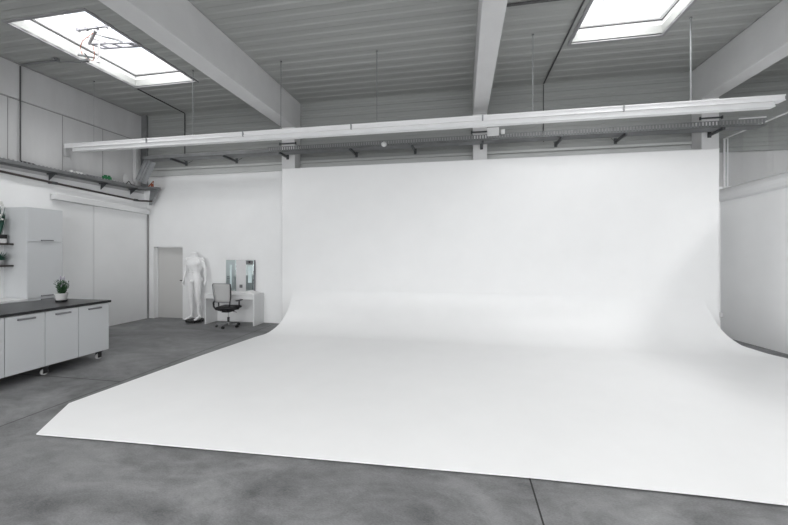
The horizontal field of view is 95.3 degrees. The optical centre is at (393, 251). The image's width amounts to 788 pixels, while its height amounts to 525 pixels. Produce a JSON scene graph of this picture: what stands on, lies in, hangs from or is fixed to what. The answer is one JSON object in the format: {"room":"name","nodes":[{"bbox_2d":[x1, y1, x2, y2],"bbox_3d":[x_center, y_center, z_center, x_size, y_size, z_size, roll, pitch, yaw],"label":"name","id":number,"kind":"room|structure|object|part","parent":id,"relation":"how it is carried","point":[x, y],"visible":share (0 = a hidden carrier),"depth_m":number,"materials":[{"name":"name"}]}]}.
{"room":"studio","nodes":[
{"label":"studio","id":0,"kind":"room"},
{"bbox_2d":[0,56,146,325],"bbox_3d":[-8.285,-0.990,2.329,0.354,5.580,15.500,0,0,11],"label":"wall","id":1,"kind":"structure","parent":0,"point":[105,249],"depth_m":8.07,"materials":[{"name":"grey paint"}]},
{"bbox_2d":[20,66,20,160],"bbox_3d":[-7.317,-2.710,7.031,0.022,1.860,0.022,0,0,33],"label":"conduit","id":2,"kind":"object","parent":1,"relation":"attached to","point":[20,66],"visible":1,"depth_m":7.03,"materials":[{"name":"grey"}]},
{"bbox_2d":[0,170,151,201],"bbox_3d":[-8.027,-1.437,2.224,0.459,0.227,14.990,0,0,11],"label":"pipe","id":3,"kind":"object","parent":1,"relation":"attached to","point":[1,171],"visible":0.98,"depth_m":7.75,"materials":[{"name":"metal"}]},
{"bbox_2d":[0,157,160,204],"bbox_3d":[-7.901,-1.495,2.180,0.740,0.490,15.150,0,0,11],"label":"cable tray","id":4,"kind":"object","parent":1,"relation":"attached to","point":[51,172],"visible":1,"depth_m":7.95,"materials":[{"name":"grey metal"}]},
{"bbox_2d":[102,175,111,179],"bbox_3d":[-6.858,-1.782,8.572,0.060,0.105,0.200,0,0,11],"label":"connector","id":5,"kind":"object","parent":4,"relation":"on","point":[104,176],"visible":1,"depth_m":8.56,"materials":[{"name":"green plastic"}]},
{"bbox_2d":[123,174,133,183],"bbox_3d":[-6.776,-1.820,9.193,0.010,0.320,0.350,0,0,11],"label":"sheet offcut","id":6,"kind":"object","parent":4,"relation":"on","point":[126,178],"visible":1,"depth_m":9.11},
{"bbox_2d":[50,193,149,214],"bbox_3d":[-6.892,-1.120,8.604,0.140,0.209,2.290,0,0,11],"label":"trim","id":7,"kind":"structure","parent":1,"relation":"attached to","point":[54,196],"depth_m":8.28,"materials":[{"name":"white"}]},
{"bbox_2d":[133,149,137,185],"bbox_3d":[-6.836,-2.355,9.494,0.100,1.190,0.080,0,0,11],"label":"pipe","id":8,"kind":"object","parent":1,"relation":"attached to","point":[135,151],"visible":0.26,"depth_m":9.46,"materials":[{"name":"white metal"}]},
{"bbox_3d":[-7.311,-0.145,5.871,0.248,0.030,1.622,0,0,11],"label":"wall shelf","id":9,"kind":"object","parent":1,"relation":"attached to","visible":0},
{"bbox_2d":[0,201,6,242],"bbox_3d":[-7.211,-0.543,6.532,0.221,0.764,0.270,0,0,11],"label":"potted plant","id":10,"kind":"object","parent":9,"relation":"on","point":[3,238],"visible":0.99,"depth_m":6.56,"materials":[{"name":"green plant"}]},
{"bbox_3d":[-7.311,0.255,5.871,0.248,0.030,1.622,0,0,11],"label":"wall shelf","id":11,"kind":"object","parent":1,"relation":"attached to","visible":0},
{"bbox_2d":[0,252,6,264],"bbox_3d":[-7.205,0.117,6.522,0.182,0.244,0.260,0,0,11],"label":"potted plant","id":12,"kind":"object","parent":11,"relation":"on","point":[2,257],"visible":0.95,"depth_m":6.54,"materials":[{"name":"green plant"}]},
{"bbox_2d":[0,317,787,524],"bbox_3d":[1.896,1.874,0.609,20.900,0.151,16.300,0,0,11],"label":"floor","id":13,"kind":"structure","parent":0,"point":[45,480],"depth_m":2.77,"materials":[{"name":"concrete"}]},
{"bbox_2d":[4,207,62,301],"bbox_3d":[-6.942,0.485,6.940,0.576,2.630,0.600,0,0,11],"label":"tall cabinet","id":14,"kind":"object","parent":13,"relation":"on","point":[36,254],"visible":0.74,"depth_m":6.70,"materials":[{"name":"grey laminate"}]},
{"bbox_3d":[-6.696,1.282,6.893,0.019,0.819,0.594,0,0,11],"label":"door","id":15,"kind":"part","parent":14,"relation":"part of","materials":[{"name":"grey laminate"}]},
{"bbox_3d":[-6.696,-0.508,6.893,0.019,0.629,0.594,0,0,11],"label":"door","id":16,"kind":"part","parent":14,"relation":"part of","materials":[{"name":"grey laminate"}]},
{"bbox_3d":[-6.696,0.340,6.893,0.019,1.043,0.594,0,0,11],"label":"door","id":17,"kind":"part","parent":14,"relation":"part of","materials":[{"name":"grey laminate"}]},
{"bbox_2d":[0,298,110,378],"bbox_3d":[-5.811,1.312,4.354,1.204,0.973,3.940,0,0,11],"label":"kitchen island","id":18,"kind":"object","parent":13,"relation":"on","point":[41,334],"visible":0.99,"depth_m":5.34,"materials":[{"name":"grey laminate"}]},
{"bbox_3d":[-5.209,1.267,4.526,0.018,0.788,0.461,0,0,11],"label":"door","id":19,"kind":"part","parent":18,"relation":"part of","materials":[{"name":"grey laminate"}]},
{"bbox_3d":[-5.122,1.267,4.988,0.018,0.788,0.461,0,0,11],"label":"door","id":20,"kind":"part","parent":18,"relation":"part of","materials":[{"name":"grey laminate"}]},
{"bbox_3d":[-5.096,0.927,4.983,0.034,0.025,0.200,0,0,11],"label":"handle","id":21,"kind":"part","parent":18,"relation":"part of","materials":[{"name":"grey metal"}]},
{"bbox_2d":[0,298,110,317],"bbox_3d":[-5.817,0.844,4.356,1.190,0.038,3.940,0,0,11],"label":"island countertop","id":22,"kind":"structure","parent":18,"relation":"on","point":[29,307],"depth_m":5.54,"materials":[{"name":"black stone"}]},
{"bbox_2d":[53,275,68,301],"bbox_3d":[-5.520,0.606,5.957,0.202,0.436,0.199,0,0,43],"label":"potted plant","id":23,"kind":"object","parent":22,"relation":"on","point":[61,296],"visible":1,"depth_m":5.93,"materials":[{"name":"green plant"}]},
{"bbox_3d":[-5.520,0.739,5.958,0.175,0.109,0.175,0,0,11],"label":"pot","id":24,"kind":"part","parent":23,"relation":"part of","materials":[{"name":"grey ceramic"}]},
{"bbox_3d":[-5.035,1.267,5.447,0.018,0.788,0.456,0,0,11],"label":"door","id":25,"kind":"part","parent":18,"relation":"part of","materials":[{"name":"grey laminate"}]},
{"bbox_3d":[-5.010,0.927,5.442,0.034,0.025,0.200,0,0,11],"label":"handle","id":26,"kind":"part","parent":18,"relation":"part of","materials":[{"name":"grey metal"}]},
{"bbox_3d":[-4.946,1.267,5.919,0.018,0.788,0.487,0,0,11],"label":"door","id":27,"kind":"part","parent":18,"relation":"part of","materials":[{"name":"grey laminate"}]},
{"bbox_2d":[182,252,206,322],"bbox_3d":[-5.129,0.901,9.216,0.472,1.797,0.580,0,0,-43],"label":"mannequin","id":28,"kind":"object","parent":13,"relation":"on","point":[194,264],"visible":1,"depth_m":9.17},
{"bbox_3d":[-5.133,1.748,9.244,0.440,0.033,0.440,0,0,11],"label":"plate","id":29,"kind":"part","parent":28,"relation":"part of","materials":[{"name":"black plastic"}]},
{"bbox_2d":[212,283,242,328],"bbox_3d":[-3.996,1.266,8.622,0.592,1.067,0.583,0,0,7],"label":"office chair","id":30,"kind":"object","parent":13,"relation":"on","point":[222,291],"visible":1,"depth_m":8.41,"materials":[{"name":"black fabric"}]},
{"bbox_3d":[-4.037,0.952,8.402,0.443,0.440,0.085,0,0,7],"label":"frame","id":31,"kind":"part","parent":30,"relation":"part of","materials":[{"name":"grey"}]},
{"bbox_3d":[-4.024,0.961,8.386,0.414,0.429,0.106,0,0,7],"label":"backrest","id":32,"kind":"part","parent":30,"relation":"part of","materials":[{"name":"grey fabric"}]},
{"bbox_3d":[-3.991,1.335,8.667,0.470,0.075,0.416,0,0,7],"label":"seat","id":33,"kind":"part","parent":30,"relation":"part of","materials":[{"name":"black fabric"}]},
{"bbox_2d":[204,292,263,325],"bbox_3d":[-4.020,1.417,9.046,1.360,0.765,0.445,0,0,11],"label":"table","id":34,"kind":"object","parent":13,"relation":"on","point":[258,299],"visible":0.83,"depth_m":8.95,"materials":[{"name":"white laminate"}]},
{"bbox_3d":[-4.671,1.433,9.174,0.033,0.734,0.435,0,0,11],"label":"panel","id":35,"kind":"part","parent":34,"relation":"part of","materials":[{"name":"white laminate"}]},
{"bbox_3d":[-4.061,1.113,8.847,1.285,0.093,0.018,0,0,11],"label":"drawer","id":36,"kind":"part","parent":34,"relation":"part of","materials":[{"name":"white laminate"}]},
{"bbox_2d":[231,291,246,292],"bbox_3d":[-3.939,1.010,9.044,0.600,0.049,0.070,0,0,11],"label":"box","id":37,"kind":"object","parent":34,"relation":"on","point":[231,291],"visible":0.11,"depth_m":9.00,"materials":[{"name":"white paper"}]},
{"bbox_2d":[226,260,254,290],"bbox_3d":[-3.940,0.621,9.201,0.800,0.827,0.080,0,0,11],"label":"mirror","id":38,"kind":"object","parent":34,"relation":"on","point":[240,274],"visible":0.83,"depth_m":9.18,"materials":[{"name":"clear glass"}]},
{"bbox_3d":[-3.915,0.622,9.194,0.278,0.825,0.015,0,0,11],"label":"panel","id":39,"kind":"part","parent":38,"relation":"part of","materials":[{"name":"white"}]},
{"bbox_2d":[246,290,259,293],"bbox_3d":[-3.502,0.997,8.931,0.240,0.074,0.250,0,0,11],"label":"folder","id":40,"kind":"object","parent":34,"relation":"on","point":[250,291],"visible":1,"depth_m":8.86,"materials":[{"name":"white paper"}]},
{"bbox_3d":[-3.370,1.433,8.928,0.038,0.734,0.435,0,0,11],"label":"panel","id":41,"kind":"part","parent":34,"relation":"part of","materials":[{"name":"white laminate"}]},
{"bbox_2d":[282,127,299,168],"bbox_3d":[-2.513,-0.600,8.782,0.340,4.800,0.325,0,0,11],"label":"concrete column","id":42,"kind":"structure","parent":13,"relation":"on","point":[293,161],"depth_m":8.63,"materials":[{"name":"white concrete"}]},
{"bbox_2d":[36,148,787,505],"bbox_3d":[1.594,-0.098,5.290,10.432,3.795,5.404,0,0,11],"label":"cove","id":43,"kind":"object","parent":13,"relation":"on","point":[556,318],"visible":1,"depth_m":6.41,"materials":[{"name":"white paint"}]},
{"bbox_3d":[1.795,-0.092,7.776,9.100,3.785,0.043,0,0,11],"label":"panel","id":44,"kind":"part","parent":43,"relation":"part of","materials":[{"name":"white paint"}]},
{"bbox_2d":[473,113,486,159],"bbox_3d":[1.899,-0.600,7.948,0.300,4.800,0.325,0,0,11],"label":"concrete column","id":45,"kind":"structure","parent":13,"relation":"on","point":[478,154],"depth_m":7.79,"materials":[{"name":"white concrete"}]},
{"bbox_2d":[692,97,718,149],"bbox_3d":[6.183,-0.600,7.139,0.300,4.800,0.325,0,0,11],"label":"concrete column","id":46,"kind":"structure","parent":13,"relation":"on","point":[700,140],"depth_m":7.00,"materials":[{"name":"white concrete"}]},
{"bbox_2d":[699,115,722,119],"bbox_3d":[6.149,-2.600,6.959,0.390,0.060,0.041,0,0,11],"label":"clamp","id":47,"kind":"object","parent":46,"relation":"attached to","point":[721,117],"visible":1,"depth_m":6.95,"materials":[{"name":"metal"}]},
{"bbox_3d":[-7.392,1.350,4.562,0.576,0.900,0.600,0,0,11],"label":"base cabinet","id":48,"kind":"object","parent":13,"relation":"on","visible":0},
{"bbox_2d":[0,298,27,303],"bbox_3d":[-7.223,0.876,5.449,0.578,0.043,2.426,0,0,11],"label":"countertop","id":49,"kind":"structure","parent":48,"relation":"on","point":[2,300],"depth_m":6.46,"materials":[{"name":"white laminate"}]},
{"bbox_2d":[0,0,787,115],"bbox_3d":[1.896,-3.760,0.609,20.700,0.160,16.100,0,0,11],"label":"ceiling","id":50,"kind":"structure","parent":0,"point":[326,49],"depth_m":6.49,"materials":[{"name":"grey metal"}]},
{"bbox_2d":[20,60,50,65],"bbox_3d":[-6.875,-3.662,6.947,0.850,0.034,0.034,0,0,11],"label":"conduit","id":51,"kind":"object","parent":50,"relation":"attached to","point":[24,64],"visible":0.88,"depth_m":6.95,"materials":[{"name":"grey metal"}]},
{"bbox_2d":[50,57,80,62],"bbox_3d":[-6.279,-3.652,6.846,0.523,0.048,0.135,0,0,-15],"label":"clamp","id":52,"kind":"object","parent":50,"relation":"attached to","point":[56,59],"visible":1,"depth_m":6.84,"materials":[{"name":"grey metal"}]},
{"bbox_2d":[1,8,198,88],"bbox_3d":[-5.235,-4.027,6.739,1.610,0.725,2.400,0,0,11],"label":"window","id":53,"kind":"structure","parent":50,"relation":"attached to","point":[58,25],"depth_m":6.96,"materials":[{"name":"grey glass"}]},
{"bbox_2d":[76,24,139,62],"bbox_3d":[-5.425,-3.833,6.705,1.088,0.426,0.602,0,0,11],"label":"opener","id":54,"kind":"object","parent":53,"relation":"attached to","point":[95,28],"visible":0.96,"depth_m":6.78,"materials":[{"name":"silver metal"}]},
{"bbox_3d":[-5.483,-4.000,6.684,0.767,0.092,0.365,0,0,11],"label":"scissor arm","id":55,"kind":"part","parent":54,"relation":"part of","materials":[{"name":"grey metal"}]},
{"bbox_3d":[-5.304,-3.950,6.876,0.925,0.044,0.185,0,0,3],"label":"ladder frame","id":56,"kind":"part","parent":54,"relation":"part of","materials":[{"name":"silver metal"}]},
{"bbox_2d":[137,89,184,113],"bbox_3d":[-5.645,-3.662,8.771,0.028,0.028,1.420,0,0,9],"label":"conduit","id":57,"kind":"object","parent":50,"relation":"attached to","point":[137,89],"visible":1,"depth_m":8.74,"materials":[{"name":"grey metal"}]},
{"bbox_2d":[99,0,299,127],"bbox_3d":[-3.906,-3.341,1.412,0.340,0.677,15.325,0,0,11],"label":"concrete beam","id":58,"kind":"structure","parent":50,"relation":"attached to","point":[178,25],"depth_m":5.75,"materials":[{"name":"white concrete"}]},
{"bbox_2d":[376,50,377,121],"bbox_3d":[-0.315,-3.016,6.573,0.040,1.328,0.038,0,0,11],"label":"rod","id":59,"kind":"object","parent":50,"relation":"hanging from","point":[376,50],"visible":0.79,"depth_m":6.57,"materials":[{"name":"grey metal"}]},
{"bbox_3d":[-0.315,-3.016,6.573,0.011,1.328,0.011,0,0,33],"label":"rod","id":60,"kind":"part","parent":59,"relation":"part of","materials":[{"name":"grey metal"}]},
{"bbox_2d":[63,94,785,156],"bbox_3d":[-0.674,-2.235,6.641,13.270,0.270,0.152,0,0,11],"label":"rail","id":61,"kind":"object","parent":59,"relation":"hanging from","point":[768,101],"visible":1,"depth_m":6.26,"materials":[{"name":"white metal"}]},
{"bbox_2d":[473,0,507,113],"bbox_3d":[0.506,-3.341,0.579,0.300,0.677,15.325,0,0,11],"label":"concrete beam","id":62,"kind":"structure","parent":50,"relation":"attached to","point":[491,13],"depth_m":5.35,"materials":[{"name":"white concrete"}]},
{"bbox_2d":[532,34,533,111],"bbox_3d":[2.348,-3.016,6.070,0.040,1.328,0.038,0,0,11],"label":"rod","id":63,"kind":"object","parent":50,"relation":"hanging from","point":[532,34],"visible":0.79,"depth_m":6.07,"materials":[{"name":"metal"}]},
{"bbox_3d":[2.348,-3.016,6.070,0.011,1.328,0.011,0,0,-12],"label":"rod","id":64,"kind":"part","parent":63,"relation":"part of","materials":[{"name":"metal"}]},
{"bbox_2d":[507,0,559,6],"bbox_3d":[2.146,-3.662,5.243,1.170,0.040,0.040,0,0,11],"label":"conduit","id":65,"kind":"object","parent":50,"relation":"attached to","point":[534,1],"visible":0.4,"depth_m":5.26,"materials":[{"name":"grey metal"}]},
{"bbox_2d":[543,0,584,83],"bbox_3d":[3.009,-3.662,6.499,0.028,0.028,2.650,0,0,11],"label":"conduit","id":66,"kind":"object","parent":50,"relation":"attached to","point":[583,0],"visible":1,"depth_m":6.14,"materials":[{"name":"grey metal"}]},
{"bbox_2d":[567,0,696,45],"bbox_3d":[3.609,-4.027,5.068,1.530,0.725,2.400,0,0,11],"label":"window","id":67,"kind":"structure","parent":50,"relation":"attached to","point":[618,14],"depth_m":6.08,"materials":[{"name":"grey glass"}]},
{"bbox_2d":[689,17,691,100],"bbox_3d":[4.657,-3.016,5.633,0.040,1.328,0.038,0,0,11],"label":"rod","id":68,"kind":"object","parent":50,"relation":"hanging from","point":[690,18],"visible":0.87,"depth_m":5.62,"materials":[{"name":"metal"}]},
{"bbox_3d":[4.657,-3.016,5.633,0.022,1.328,0.022,0,0,33],"label":"rod","id":69,"kind":"part","parent":68,"relation":"part of","materials":[{"name":"metal"}]},
{"bbox_2d":[692,0,787,100],"bbox_3d":[4.790,-3.341,-0.231,0.300,0.677,15.325,0,0,11],"label":"concrete beam","id":70,"kind":"structure","parent":50,"relation":"attached to","point":[764,42],"depth_m":5.95,"materials":[{"name":"white concrete"}]},
{"bbox_2d":[141,72,691,322],"bbox_3d":[-0.274,-0.990,8.646,13.650,5.580,0.350,0,0,11],"label":"wall","id":71,"kind":"structure","parent":0,"point":[220,210],"depth_m":9.06,"materials":[{"name":"white paint"}]},
{"bbox_2d":[157,247,182,317],"bbox_3d":[-6.062,0.830,9.805,0.905,1.940,0.122,0,0,11],"label":"door","id":72,"kind":"structure","parent":71,"relation":"in","point":[169,259],"depth_m":9.80,"materials":[{"name":"grey"}]},
{"bbox_2d":[184,114,184,160],"bbox_3d":[-5.534,-3.025,9.492,0.024,1.250,0.024,0,0,33],"label":"conduit","id":73,"kind":"object","parent":71,"relation":"attached to","point":[184,114],"visible":0.58,"depth_m":9.48,"materials":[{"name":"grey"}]},
{"bbox_2d":[136,116,766,183],"bbox_3d":[0.182,-2.081,8.053,13.433,0.745,0.734,0,0,11],"label":"cable tray","id":74,"kind":"object","parent":71,"relation":"attached to","point":[148,164],"visible":0.99,"depth_m":7.51,"materials":[{"name":"grey metal"}]},
{"bbox_3d":[-5.373,-2.315,9.103,0.060,0.194,0.734,0,0,11],"label":"support arm","id":75,"kind":"part","parent":74,"relation":"part of","materials":[{"name":"metal"}]},
{"bbox_3d":[-3.958,-2.315,8.836,0.060,0.194,0.734,0,0,11],"label":"support arm","id":76,"kind":"part","parent":74,"relation":"part of","materials":[{"name":"metal"}]},
{"bbox_3d":[-2.583,-2.278,8.411,0.060,0.120,0.410,0,0,11],"label":"support arm","id":77,"kind":"part","parent":74,"relation":"part of","materials":[{"name":"metal"}]},
{"bbox_3d":[-0.902,-2.315,8.258,0.060,0.194,0.734,0,0,11],"label":"support arm","id":78,"kind":"part","parent":74,"relation":"part of","materials":[{"name":"metal"}]},
{"bbox_2d":[487,127,498,135],"bbox_3d":[2.018,-2.450,7.315,0.230,0.170,0.045,0,0,11],"label":"junction box","id":79,"kind":"object","parent":74,"relation":"attached to","point":[494,131],"visible":1,"depth_m":7.29,"materials":[{"name":"white plastic"}]},
{"bbox_3d":[3.392,-2.315,7.447,0.060,0.194,0.734,0,0,11],"label":"support arm","id":80,"kind":"part","parent":74,"relation":"part of","materials":[{"name":"metal"}]},
{"bbox_3d":[4.522,-2.315,7.233,0.060,0.194,0.734,0,0,11],"label":"support arm","id":81,"kind":"part","parent":74,"relation":"part of","materials":[{"name":"metal"}]},
{"bbox_3d":[6.083,-2.278,6.773,0.060,0.120,0.410,0,0,11],"label":"support arm","id":82,"kind":"part","parent":74,"relation":"part of","materials":[{"name":"metal"}]},
{"bbox_2d":[543,84,543,141],"bbox_3d":[3.261,-3.025,7.831,0.017,1.250,0.017,0,0,33],"label":"conduit","id":83,"kind":"object","parent":71,"relation":"attached to","point":[543,84],"visible":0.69,"depth_m":7.82,"materials":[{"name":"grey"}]},
{"bbox_2d":[719,74,787,327],"bbox_3d":[10.038,-0.990,6.993,7.270,5.580,0.730,0,0,11],"label":"wall","id":84,"kind":"structure","parent":0,"point":[762,152],"depth_m":7.55,"materials":[{"name":"white paint"}]},
{"bbox_2d":[723,112,787,187],"bbox_3d":[6.890,-1.930,5.197,0.059,1.173,4.877,0,0,3],"label":"window","id":85,"kind":"structure","parent":84,"relation":"in","point":[724,139],"depth_m":7.60,"materials":[{"name":"white paint"}]},
{"bbox_3d":[7.005,-1.872,7.612,0.033,1.057,0.033,0,0,-12],"label":"post","id":86,"kind":"part","parent":85,"relation":"part of","materials":[{"name":"white metal"}]},
{"bbox_3d":[7.001,-1.874,7.531,0.020,1.053,0.020,0,0,-12],"label":"post","id":87,"kind":"part","parent":85,"relation":"part of","materials":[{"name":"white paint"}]},
{"bbox_3d":[6.890,-2.450,5.212,0.032,0.132,4.848,0,0,3],"label":"hand rail","id":88,"kind":"part","parent":85,"relation":"part of","materials":[{"name":"white metal"}]},
{"bbox_2d":[721,187,787,353],"bbox_3d":[6.726,0.310,-0.324,0.218,2.980,16.045,0,0,3],"label":"wall","id":89,"kind":"structure","parent":0,"point":[754,228],"depth_m":6.87,"materials":[{"name":"white paint"}]},
{"bbox_2d":[719,172,787,201],"bbox_3d":[6.680,-1.260,-0.300,0.352,0.380,15.992,0,0,3],"label":"trim","id":90,"kind":"structure","parent":89,"relation":"on","point":[779,181],"depth_m":6.83,"materials":[{"name":"white"}]}
]}

